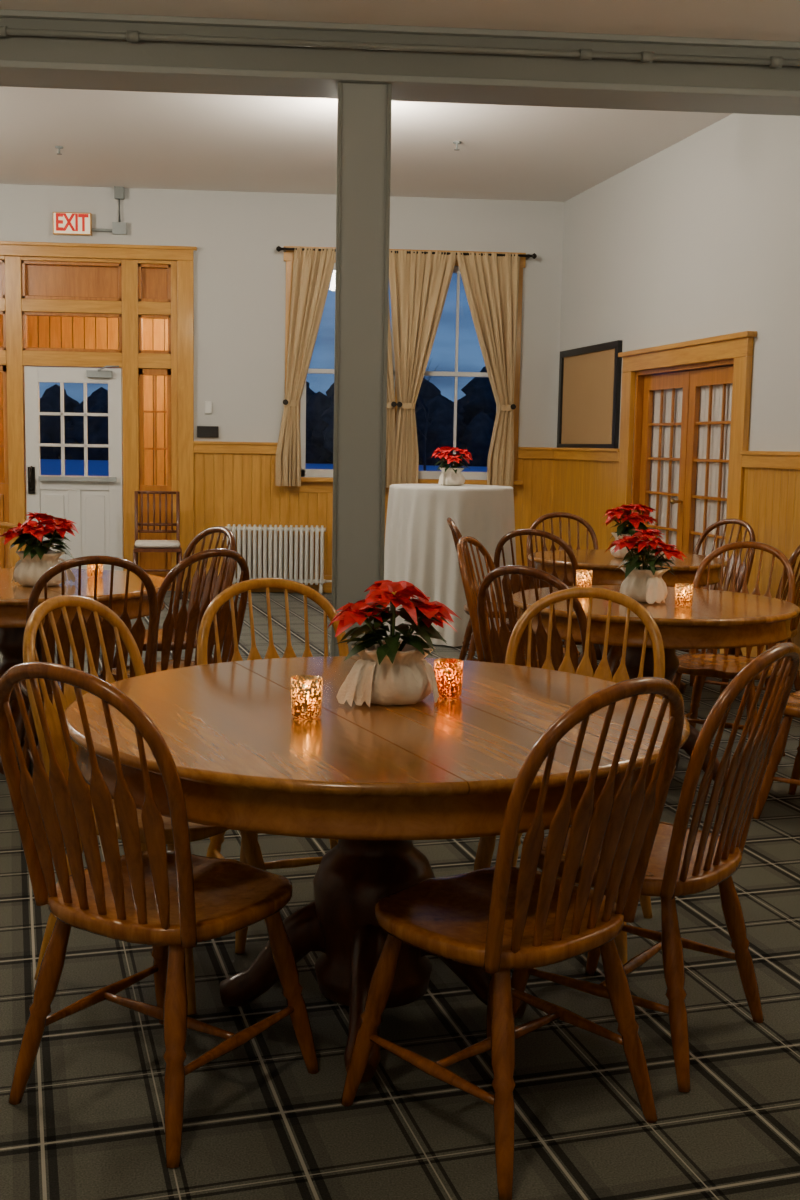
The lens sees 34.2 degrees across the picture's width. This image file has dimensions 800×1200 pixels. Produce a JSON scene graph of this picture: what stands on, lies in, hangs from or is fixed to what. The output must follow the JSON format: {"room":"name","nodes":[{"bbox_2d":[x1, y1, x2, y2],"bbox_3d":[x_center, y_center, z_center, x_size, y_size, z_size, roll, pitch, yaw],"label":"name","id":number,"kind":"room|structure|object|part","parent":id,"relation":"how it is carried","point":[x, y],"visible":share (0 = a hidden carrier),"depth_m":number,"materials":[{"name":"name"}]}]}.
{"room":"dining hall","nodes":[
{"label":"dining hall","id":0,"kind":"room"},
{"bbox_2d":[0,315,167,558],"bbox_3d":[-2.961,-1.575,12.577,2.550,2.750,1.700,1,7,-4],"label":"wall","id":1,"kind":"structure","parent":0,"point":[42,331],"depth_m":13.23,"materials":[{"name":"brown wood"}]},
{"bbox_2d":[41,393,122,476],"bbox_3d":[-3.360,-1.778,13.292,1.190,1.170,0.060,1,7,-4],"label":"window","id":2,"kind":"structure","parent":1,"relation":"in","point":[122,393],"depth_m":13.31,"materials":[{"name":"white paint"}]},
{"bbox_2d":[0,184,563,479],"bbox_3d":[-1.807,-1.847,11.691,6.820,3.540,0.150,1,7,-4],"label":"wall","id":3,"kind":"structure","parent":0,"point":[240,273],"depth_m":11.57,"materials":[{"name":"grey paint"}]},
{"bbox_2d":[53,212,91,235],"bbox_3d":[-2.856,-3.279,11.332,0.330,0.190,0.066,1,7,-4],"label":"exit sign","id":4,"kind":"object","parent":3,"relation":"attached to","point":[64,223],"visible":1,"depth_m":11.30,"materials":[{"name":"white plastic"}]},
{"bbox_2d":[5,256,177,590],"bbox_3d":[-2.918,-1.563,11.632,1.900,2.950,0.120,1,7,-4],"label":"posts","id":5,"kind":"object","parent":3,"relation":"attached to","point":[13,269],"visible":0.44,"depth_m":11.56,"materials":[{"name":"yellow wood"}]},
{"bbox_2d":[24,366,123,570],"bbox_3d":[-2.921,-1.087,11.672,0.850,1.975,0.045,1,7,-4],"label":"door leaf","id":6,"kind":"structure","parent":5,"relation":"attached to","point":[96,508],"depth_m":11.66,"materials":[{"name":"white paint"}]},
{"bbox_2d":[28,366,118,493],"bbox_3d":[-2.902,-1.506,11.507,0.817,1.147,0.192,1,7,-4],"label":"hardware piece","id":7,"kind":"object","parent":6,"relation":"attached to","point":[99,373],"visible":1,"depth_m":11.59,"materials":[{"name":"grey metal"}]},
{"bbox_2d":[0,256,170,368],"bbox_3d":[-2.896,-2.551,11.515,1.730,0.960,0.120,1,7,-4],"label":"transom","id":8,"kind":"object","parent":5,"relation":"attached to","point":[51,286],"visible":0.98,"depth_m":11.49,"materials":[{"name":"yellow wood"}]},
{"bbox_2d":[0,365,171,590],"bbox_3d":[-2.921,-1.084,11.670,1.730,1.990,0.080,1,7,-4],"label":"sidelight","id":9,"kind":"object","parent":5,"relation":"attached to","point":[148,560],"visible":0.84,"depth_m":11.68,"materials":[{"name":"orange wood"}]},
{"bbox_2d":[0,241,196,260],"bbox_3d":[-2.885,-3.056,11.364,2.200,0.120,0.060,1,7,-4],"label":"door frame","id":10,"kind":"structure","parent":3,"relation":"in","point":[7,248],"depth_m":11.37,"materials":[{"name":"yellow wood"}]},
{"bbox_2d":[92,186,126,234],"bbox_3d":[-2.540,-3.401,11.347,0.300,0.400,0.060,1,7,-4],"label":"conduit","id":11,"kind":"object","parent":3,"relation":"attached to","point":[118,228],"visible":1,"depth_m":11.35,"materials":[{"name":"grey metal"}]},
{"bbox_2d":[177,260,193,590],"bbox_3d":[-2.913,-1.544,11.554,2.140,2.930,0.040,1,7,-4],"label":"door frame","id":12,"kind":"structure","parent":3,"relation":"attached to","point":[185,269],"depth_m":11.58,"materials":[{"name":"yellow wood"}]},
{"bbox_2d":[197,426,218,437],"bbox_3d":[-1.722,-1.508,11.647,0.190,0.100,0.029,1,7,-4],"label":"wall plate","id":13,"kind":"object","parent":3,"relation":"attached to","point":[202,431],"visible":1,"depth_m":11.63,"materials":[{"name":"black plastic"}]},
{"bbox_2d":[205,401,211,413],"bbox_3d":[-1.713,-1.722,11.624,0.060,0.110,0.025,1,7,-4],"label":"thermostat","id":14,"kind":"object","parent":3,"relation":"attached to","point":[208,404],"visible":1,"depth_m":11.61,"materials":[{"name":"white paint"}]},
{"bbox_2d":[196,574,331,592],"bbox_3d":[-0.240,-0.143,11.910,3.270,0.160,0.040,1,7,-4],"label":"baseboard","id":15,"kind":"structure","parent":3,"relation":"attached to","point":[327,587],"depth_m":11.85,"materials":[{"name":"brown wood"}]},
{"bbox_2d":[300,263,394,476],"bbox_3d":[-0.466,-2.062,11.749,0.860,1.900,0.070,1,7,-4],"label":"sash","id":16,"kind":"object","parent":3,"relation":"attached to","point":[304,472],"visible":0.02,"depth_m":11.75,"materials":[{"name":"white paint"}]},
{"bbox_2d":[193,441,553,458],"bbox_3d":[-1.793,-1.370,11.643,6.450,0.105,0.060,1,7,-4],"label":"trim","id":17,"kind":"structure","parent":3,"relation":"attached to","point":[198,446],"depth_m":11.66,"materials":[{"name":"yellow wood"}]},
{"bbox_2d":[194,453,554,574],"bbox_3d":[-1.802,-0.700,11.743,6.460,1.250,0.022,1,7,-4],"label":"wainscoting","id":18,"kind":"structure","parent":3,"relation":"attached to","point":[230,488],"depth_m":11.76,"materials":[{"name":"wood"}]},
{"bbox_2d":[285,261,522,485],"bbox_3d":[0.028,-2.032,11.704,2.120,1.970,0.035,1,7,-4],"label":"window","id":19,"kind":"structure","parent":3,"relation":"in","point":[289,264],"depth_m":11.70,"materials":[{"name":"brown wood"}]},
{"bbox_2d":[283,246,525,495],"bbox_3d":[0.030,-2.040,11.686,2.200,2.170,0.110,1,7,-4],"label":"window trim","id":20,"kind":"structure","parent":3,"relation":"in","point":[308,484],"depth_m":11.75,"materials":[{"name":"brown wood"}]},
{"bbox_2d":[276,246,536,259],"bbox_3d":[0.061,-3.072,11.521,2.310,0.050,0.155,1,7,-4],"label":"curtain rod","id":21,"kind":"object","parent":3,"relation":"attached to","point":[278,248],"visible":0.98,"depth_m":11.48,"materials":[{"name":"grey metal"}]},
{"bbox_2d":[275,247,335,485],"bbox_3d":[-0.834,-2.056,11.541,0.528,2.085,0.193,1,7,-4],"label":"curtain","id":22,"kind":"object","parent":21,"relation":"hanging from","point":[312,270],"visible":1,"depth_m":11.44,"materials":[{"name":"beige fabric"}]},
{"bbox_2d":[385,301,396,487],"bbox_3d":[-0.272,-2.051,11.581,0.480,2.085,0.193,1,7,-4],"label":"curtain","id":23,"kind":"object","parent":21,"relation":"hanging from","point":[391,404],"visible":0.28,"depth_m":11.60,"materials":[{"name":"beige fabric"}]},
{"bbox_2d":[389,250,456,483],"bbox_3d":[0.177,-2.046,11.613,0.628,2.085,0.192,1,7,-4],"label":"curtain","id":24,"kind":"object","parent":21,"relation":"hanging from","point":[419,283],"visible":0.98,"depth_m":11.50,"materials":[{"name":"beige fabric"}]},
{"bbox_2d":[456,252,519,486],"bbox_3d":[0.760,-2.041,11.654,0.575,2.085,0.193,1,7,-4],"label":"curtain","id":25,"kind":"object","parent":21,"relation":"hanging from","point":[491,283],"visible":0.97,"depth_m":11.56,"materials":[{"name":"beige fabric"}]},
{"bbox_2d":[418,267,496,479],"bbox_3d":[0.512,-2.052,11.819,0.860,1.900,0.070,1,7,-4],"label":"sash","id":26,"kind":"object","parent":3,"relation":"attached to","point":[421,474],"visible":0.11,"depth_m":11.80,"materials":[{"name":"white paint"}]},
{"bbox_2d":[0,591,799,1199],"bbox_3d":[0.041,0.822,4.948,9.600,0.100,14.400,1,7,-4],"label":"floor","id":27,"kind":"structure","parent":0,"point":[88,1121],"depth_m":2.82,"materials":[{"name":"carpet"}]},
{"bbox_2d":[0,522,33,567],"bbox_3d":[-1.902,0.120,6.139,0.468,0.949,0.562,-1,7,-16],"label":"dining chair","id":28,"kind":"object","parent":27,"relation":"on","point":[5,525],"visible":0.06,"depth_m":6.33,"materials":[{"name":"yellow wood"}]},
{"bbox_2d":[0,568,171,774],"bbox_3d":[-1.599,0.292,5.527,1.240,0.744,1.240,-4,8,-34],"label":"round dining table","id":29,"kind":"object","parent":27,"relation":"on","point":[14,597],"visible":0.43,"depth_m":5.31,"materials":[{"name":"brown wood"}]},
{"bbox_2d":[0,512,78,585],"bbox_3d":[-1.476,-0.209,5.337,0.332,0.300,0.306,4,8,26],"label":"poinsettia","id":30,"kind":"object","parent":29,"relation":"on","point":[33,563],"visible":0.95,"depth_m":5.28,"materials":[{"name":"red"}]},
{"bbox_2d":[87,564,102,577],"bbox_3d":[-1.336,-0.143,5.695,0.070,0.086,0.070,6,8,36],"label":"candle holder","id":31,"kind":"object","parent":29,"relation":"on","point":[90,568],"visible":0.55,"depth_m":5.67,"materials":[{"name":"orange glass"}]},
{"bbox_2d":[21,555,157,770],"bbox_3d":[-1.177,0.283,4.882,0.468,0.949,0.562,-2,7,-22],"label":"dining chair","id":32,"kind":"object","parent":27,"relation":"on","point":[138,631],"visible":0.52,"depth_m":4.69,"materials":[{"name":"brown wood"}]},
{"bbox_2d":[23,595,265,1014],"bbox_3d":[-0.646,0.476,3.337,0.562,0.949,0.468,4,7,24],"label":"dining chair","id":33,"kind":"object","parent":27,"relation":"on","point":[251,847],"visible":0.33,"depth_m":3.28,"materials":[{"name":"brown wood"}]},
{"bbox_2d":[133,491,181,599],"bbox_3d":[-2.104,-0.479,11.274,0.410,0.914,0.440,0,7,-11],"label":"banquet chair","id":34,"kind":"object","parent":27,"relation":"on","point":[140,545],"visible":0.84,"depth_m":11.40,"materials":[{"name":"brown wood"}]},
{"bbox_2d":[0,662,319,1167],"bbox_3d":[-0.503,0.561,2.647,0.468,0.949,0.562,5,8,32],"label":"dining chair","id":35,"kind":"object","parent":27,"relation":"on","point":[170,901],"visible":1,"depth_m":2.51,"materials":[{"name":"brown wood"}]},
{"bbox_2d":[112,526,235,668],"bbox_3d":[-1.082,0.130,6.178,0.562,0.949,0.468,-4,9,-39],"label":"dining chair","id":36,"kind":"object","parent":27,"relation":"on","point":[205,581],"visible":0.43,"depth_m":6.29,"materials":[{"name":"brown wood"}]},
{"bbox_2d":[100,548,249,677],"bbox_3d":[-0.909,0.250,5.202,0.562,0.949,0.468,7,9,41],"label":"dining chair","id":37,"kind":"object","parent":27,"relation":"on","point":[224,619],"visible":0.51,"depth_m":5.02,"materials":[{"name":"brown wood"}]},
{"bbox_2d":[197,578,348,953],"bbox_3d":[-0.314,0.435,3.733,0.468,0.949,0.562,-2,7,-21],"label":"dining chair","id":38,"kind":"object","parent":27,"relation":"on","point":[214,848],"visible":0.3,"depth_m":3.87,"materials":[{"name":"brown wood"}]},
{"bbox_2d":[225,524,331,594],"bbox_3d":[-1.071,-0.361,11.679,0.994,0.621,0.122,1,7,-4],"label":"radiator","id":39,"kind":"object","parent":27,"relation":"on","point":[244,529],"visible":0.66,"depth_m":11.62,"materials":[{"name":"white metal"}]},
{"bbox_2d":[331,82,391,655],"bbox_3d":[-0.219,-1.092,7.027,0.300,3.200,0.300,1,7,-4],"label":"support column","id":40,"kind":"structure","parent":27,"relation":"on","point":[364,111],"depth_m":6.86,"materials":[{"name":"grey paint"}]},
{"bbox_2d":[0,9,799,115],"bbox_3d":[-0.954,-2.854,6.738,7.400,0.340,0.440,1,7,-4],"label":"ceiling beam","id":41,"kind":"structure","parent":40,"relation":"on","point":[25,61],"depth_m":6.69,"materials":[{"name":"grey paint"}]},
{"bbox_2d":[64,656,689,1082],"bbox_3d":[-0.059,0.613,3.063,1.420,0.744,1.420,-2,7,-25],"label":"round dining table","id":42,"kind":"object","parent":27,"relation":"on","point":[376,779],"visible":0.73,"depth_m":2.76,"materials":[{"name":"brown wood"}]},
{"bbox_2d":[291,675,322,718],"bbox_3d":[-0.206,0.214,2.869,0.070,0.086,0.070,1,7,-4],"label":"candle holder","id":43,"kind":"object","parent":42,"relation":"on","point":[307,706],"visible":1,"depth_m":2.85,"materials":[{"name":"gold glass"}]},
{"bbox_2d":[328,580,461,706],"bbox_3d":[-0.013,0.094,3.063,0.311,0.287,0.317,-1,7,-15],"label":"poinsettia","id":44,"kind":"object","parent":42,"relation":"on","point":[389,671],"visible":1,"depth_m":3.00,"materials":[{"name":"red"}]},
{"bbox_2d":[434,658,462,697],"bbox_3d":[0.116,0.189,3.130,0.070,0.086,0.070,5,8,28],"label":"candle holder","id":45,"kind":"object","parent":42,"relation":"on","point":[448,686],"visible":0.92,"depth_m":3.10,"materials":[{"name":"orange glass"}]},
{"bbox_2d":[383,484,515,646],"bbox_3d":[0.361,-0.272,9.163,0.996,1.063,0.997,1,7,-4],"label":"cocktail table","id":46,"kind":"object","parent":27,"relation":"on","point":[420,550],"visible":0.52,"depth_m":8.78,"materials":[{"name":"white fabric"}]},
{"bbox_2d":[431,446,471,485],"bbox_3d":[0.364,-0.937,9.094,0.301,0.272,0.296,3,7,14],"label":"poinsettia","id":47,"kind":"object","parent":46,"relation":"on","point":[450,476],"visible":1,"depth_m":9.05,"materials":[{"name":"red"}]},
{"bbox_2d":[447,517,535,660],"bbox_3d":[0.540,0.003,7.491,0.562,0.949,0.468,1,7,-2],"label":"dining chair","id":48,"kind":"object","parent":27,"relation":"on","point":[468,637],"visible":0.23,"depth_m":7.38,"materials":[{"name":"brown wood"}]},
{"bbox_2d":[340,677,683,1199],"bbox_3d":[0.238,0.583,2.572,0.468,0.949,0.562,-5,9,-42],"label":"dining chair","id":49,"kind":"object","parent":27,"relation":"on","point":[503,917],"visible":1,"depth_m":2.45,"materials":[{"name":"brown wood"}]},
{"bbox_2d":[457,536,579,667],"bbox_3d":[0.537,0.194,5.887,0.562,0.949,0.468,4,7,21],"label":"dining chair","id":50,"kind":"object","parent":27,"relation":"on","point":[471,591],"visible":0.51,"depth_m":5.88,"materials":[{"name":"brown wood"}]},
{"bbox_2d":[477,565,591,672],"bbox_3d":[0.577,0.330,4.749,0.468,0.949,0.562,7,9,40],"label":"dining chair","id":51,"kind":"object","parent":27,"relation":"on","point":[494,645],"visible":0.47,"depth_m":4.55,"materials":[{"name":"brown wood"}]},
{"bbox_2d":[494,529,597,672],"bbox_3d":[0.772,0.089,6.807,0.468,0.949,0.562,5,8,28],"label":"dining chair","id":52,"kind":"object","parent":27,"relation":"on","point":[528,582],"visible":0.37,"depth_m":6.60,"materials":[{"name":"brown wood"}]},
{"bbox_2d":[527,512,597,644],"bbox_3d":[1.048,-0.053,8.042,0.468,0.949,0.562,0,7,-9],"label":"dining chair","id":53,"kind":"object","parent":27,"relation":"on","point":[569,516],"visible":0.23,"depth_m":8.22,"materials":[{"name":"brown wood"}]},
{"bbox_2d":[474,587,664,964],"bbox_3d":[0.469,0.462,3.627,0.468,0.949,0.563,3,7,19],"label":"dining chair","id":54,"kind":"object","parent":27,"relation":"on","point":[486,845],"visible":0.32,"depth_m":3.78,"materials":[{"name":"brown wood"}]},
{"bbox_2d":[528,549,727,693],"bbox_3d":[1.262,0.130,7.323,1.100,0.744,1.100,1,7,-4],"label":"round dining table","id":55,"kind":"object","parent":27,"relation":"on","point":[603,565],"visible":0.39,"depth_m":6.98,"materials":[{"name":"brown wood"}]},
{"bbox_2d":[602,504,657,557],"bbox_3d":[1.269,-0.384,7.215,0.332,0.301,0.326,-5,9,-40],"label":"poinsettia","id":56,"kind":"object","parent":55,"relation":"on","point":[623,513],"visible":0.71,"depth_m":7.15,"materials":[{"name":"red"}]},
{"bbox_2d":[511,642,799,1091],"bbox_3d":[0.592,0.541,2.982,0.562,0.949,0.468,6,8,36],"label":"dining chair","id":57,"kind":"object","parent":27,"relation":"on","point":[683,861],"visible":0.83,"depth_m":2.82,"materials":[{"name":"brown wood"}]},
{"bbox_2d":[512,585,799,787],"bbox_3d":[1.005,0.371,5.264,1.140,0.744,1.140,-1,7,-14],"label":"round dining table","id":58,"kind":"object","parent":27,"relation":"on","point":[715,619],"visible":0.56,"depth_m":4.86,"materials":[{"name":"brown wood"}]},
{"bbox_2d":[576,569,592,586],"bbox_3d":[0.781,-0.084,5.517,0.070,0.086,0.070,-3,8,-28],"label":"candle holder","id":59,"kind":"object","parent":58,"relation":"on","point":[581,581],"visible":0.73,"depth_m":5.49,"materials":[{"name":"orange glass"}]},
{"bbox_2d":[605,529,687,603],"bbox_3d":[0.968,-0.140,5.180,0.316,0.286,0.292,-3,8,-28],"label":"poinsettia","id":60,"kind":"object","parent":58,"relation":"on","point":[644,583],"visible":0.98,"depth_m":5.12,"materials":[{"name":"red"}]},
{"bbox_2d":[675,583,693,606],"bbox_3d":[1.097,-0.019,5.022,0.070,0.086,0.070,2,7,4],"label":"candle holder","id":61,"kind":"object","parent":58,"relation":"on","point":[685,600],"visible":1,"depth_m":5.00,"materials":[{"name":"orange glass"}]},
{"bbox_2d":[676,519,755,685],"bbox_3d":[1.796,-0.008,7.772,0.562,0.949,0.468,-4,8,-34],"label":"dining chair","id":62,"kind":"object","parent":27,"relation":"on","point":[740,568],"visible":0.33,"depth_m":7.81,"materials":[{"name":"brown wood"}]},
{"bbox_2d":[672,541,795,755],"bbox_3d":[1.444,0.230,5.722,0.468,0.949,0.562,5,8,31],"label":"dining chair","id":63,"kind":"object","parent":27,"relation":"on","point":[727,666],"visible":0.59,"depth_m":5.80,"materials":[{"name":"brown wood"}]},
{"bbox_2d":[690,545,799,707],"bbox_3d":[1.881,0.112,6.778,0.562,0.949,0.468,6,8,34],"label":"dining chair","id":64,"kind":"object","parent":27,"relation":"on","point":[795,621],"visible":0.32,"depth_m":6.70,"materials":[{"name":"brown wood"}]},
{"bbox_2d":[752,690,799,818],"bbox_3d":[1.669,0.345,4.792,0.562,0.949,0.468,6,8,34],"label":"dining chair","id":65,"kind":"object","parent":27,"relation":"on","point":[792,709],"visible":0.8,"depth_m":4.78,"materials":[{"name":"brown wood"}]},
{"bbox_2d":[0,0,799,201],"bbox_3d":[0.105,-2.752,4.523,9.600,0.180,14.400,1,7,-4],"label":"ceiling","id":66,"kind":"structure","parent":0,"point":[108,138],"depth_m":9.01,"materials":[{"name":"white paint"}]},
{"bbox_2d":[55,146,62,154],"bbox_3d":[-2.571,-3.392,9.811,0.060,0.056,0.060,1,7,-4],"label":"sprinkler","id":67,"kind":"object","parent":66,"relation":"attached to","point":[56,147],"visible":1,"depth_m":9.80,"materials":[{"name":"grey paint"}]},
{"bbox_2d":[0,25,799,67],"bbox_3d":[-0.965,-2.820,6.540,7.350,0.050,0.052,1,7,-4],"label":"conduit pipe","id":68,"kind":"object","parent":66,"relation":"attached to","point":[129,36],"visible":1,"depth_m":6.60,"materials":[{"name":"grey paint"}]},
{"bbox_2d":[453,141,460,150],"bbox_3d":[0.413,-3.292,9.427,0.060,0.056,0.060,1,7,-4],"label":"sprinkler","id":69,"kind":"object","parent":66,"relation":"attached to","point":[454,142],"visible":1,"depth_m":9.41,"materials":[{"name":"grey paint"}]},
{"bbox_2d":[557,113,799,495],"bbox_3d":[3.055,-0.951,4.894,0.120,3.540,14.420,0,7,-13],"label":"wall","id":70,"kind":"structure","parent":0,"point":[699,238],"depth_m":8.89,"materials":[{"name":"grey paint"}]},
{"bbox_2d":[557,340,622,448],"bbox_3d":[1.595,-1.715,11.058,0.039,0.870,1.380,0,7,-13],"label":"cork board","id":71,"kind":"object","parent":70,"relation":"attached to","point":[589,393],"visible":0.97,"depth_m":10.98,"materials":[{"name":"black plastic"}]},
{"bbox_2d":[639,371,689,551],"bbox_3d":[1.933,-0.738,9.773,0.136,1.905,0.810,0,7,-13],"label":"leaf","id":72,"kind":"object","parent":70,"relation":"attached to","point":[676,380],"depth_m":9.71,"materials":[{"name":"orange wood"}]},
{"bbox_3d":[1.995,-0.711,9.403,0.096,0.040,0.052,0,7,-13],"label":"knob","id":73,"kind":"part","parent":72,"relation":"part of","materials":[{"name":"gold metal"}]},
{"bbox_2d":[553,459,799,649],"bbox_3d":[2.968,0.188,5.004,0.032,1.250,14.400,0,7,-13],"label":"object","id":74,"kind":"structure","parent":70,"relation":"attached to","point":[585,489],"depth_m":8.28,"materials":[{"name":"brown wood"}]},
{"bbox_2d":[553,447,799,469],"bbox_3d":[2.967,-0.481,4.896,0.061,0.105,14.350,0,7,-13],"label":"trim","id":75,"kind":"structure","parent":70,"relation":"attached to","point":[752,459],"depth_m":8.23,"materials":[{"name":"brown wood"}]},
{"bbox_2d":[616,356,752,653],"bbox_3d":[2.037,-0.702,9.377,0.166,1.950,2.070,0,7,-13],"label":"door frame","id":76,"kind":"structure","parent":70,"relation":"attached to","point":[742,367],"depth_m":8.95,"materials":[{"name":"brown wood"}]},
{"bbox_2d":[573,585,799,675],"bbox_3d":[2.955,0.732,5.042,0.053,0.160,14.350,0,7,-13],"label":"baseboard","id":77,"kind":"structure","parent":70,"relation":"attached to","point":[754,649],"depth_m":8.19,"materials":[{"name":"brown wood"}]},
{"bbox_2d":[618,331,756,372],"bbox_3d":[1.985,-1.746,9.237,0.070,0.155,2.150,0,7,-13],"label":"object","id":78,"kind":"structure","parent":70,"relation":"in","point":[739,344],"depth_m":9.01,"materials":[{"name":"brown wood"}]},
{"bbox_2d":[682,366,732,589],"bbox_3d":[2.157,-0.641,8.988,0.041,1.905,0.810,0,7,-13],"label":"leaf","id":79,"kind":"object","parent":70,"relation":"attached to","point":[709,377],"visible":0.39,"depth_m":9.16,"materials":[{"name":"orange wood"}]},
{"bbox_2d":[648,384,732,589],"bbox_3d":[2.097,-0.727,9.387,0.010,1.800,1.630,0,7,-13],"label":"sheer curtain","id":80,"kind":"object","parent":79,"relation":"hanging from","point":[717,389],"visible":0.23,"depth_m":9.25,"materials":[{"name":"beige fabric"}]},
{"label":"outside","id":81,"kind":"structure","parent":0,"visible":0},
{"bbox_2d":[40,459,486,475],"bbox_3d":[-6.054,-9.272,86.299,160.000,0.100,146.000,1,7,-4],"label":"snow","id":82,"kind":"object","parent":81,"point":[47,466],"visible":0.02,"depth_m":54.80,"materials":[{"name":"blue"}]},
{"bbox_2d":[39,359,495,470],"bbox_3d":[-0.378,-10.030,68.502,89.199,6.213,31.333,1,7,-4],"label":"tree line","id":83,"kind":"object","parent":82,"relation":"on","point":[476,411],"visible":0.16,"depth_m":69.32,"materials":[{"name":"black plant"}]}
]}

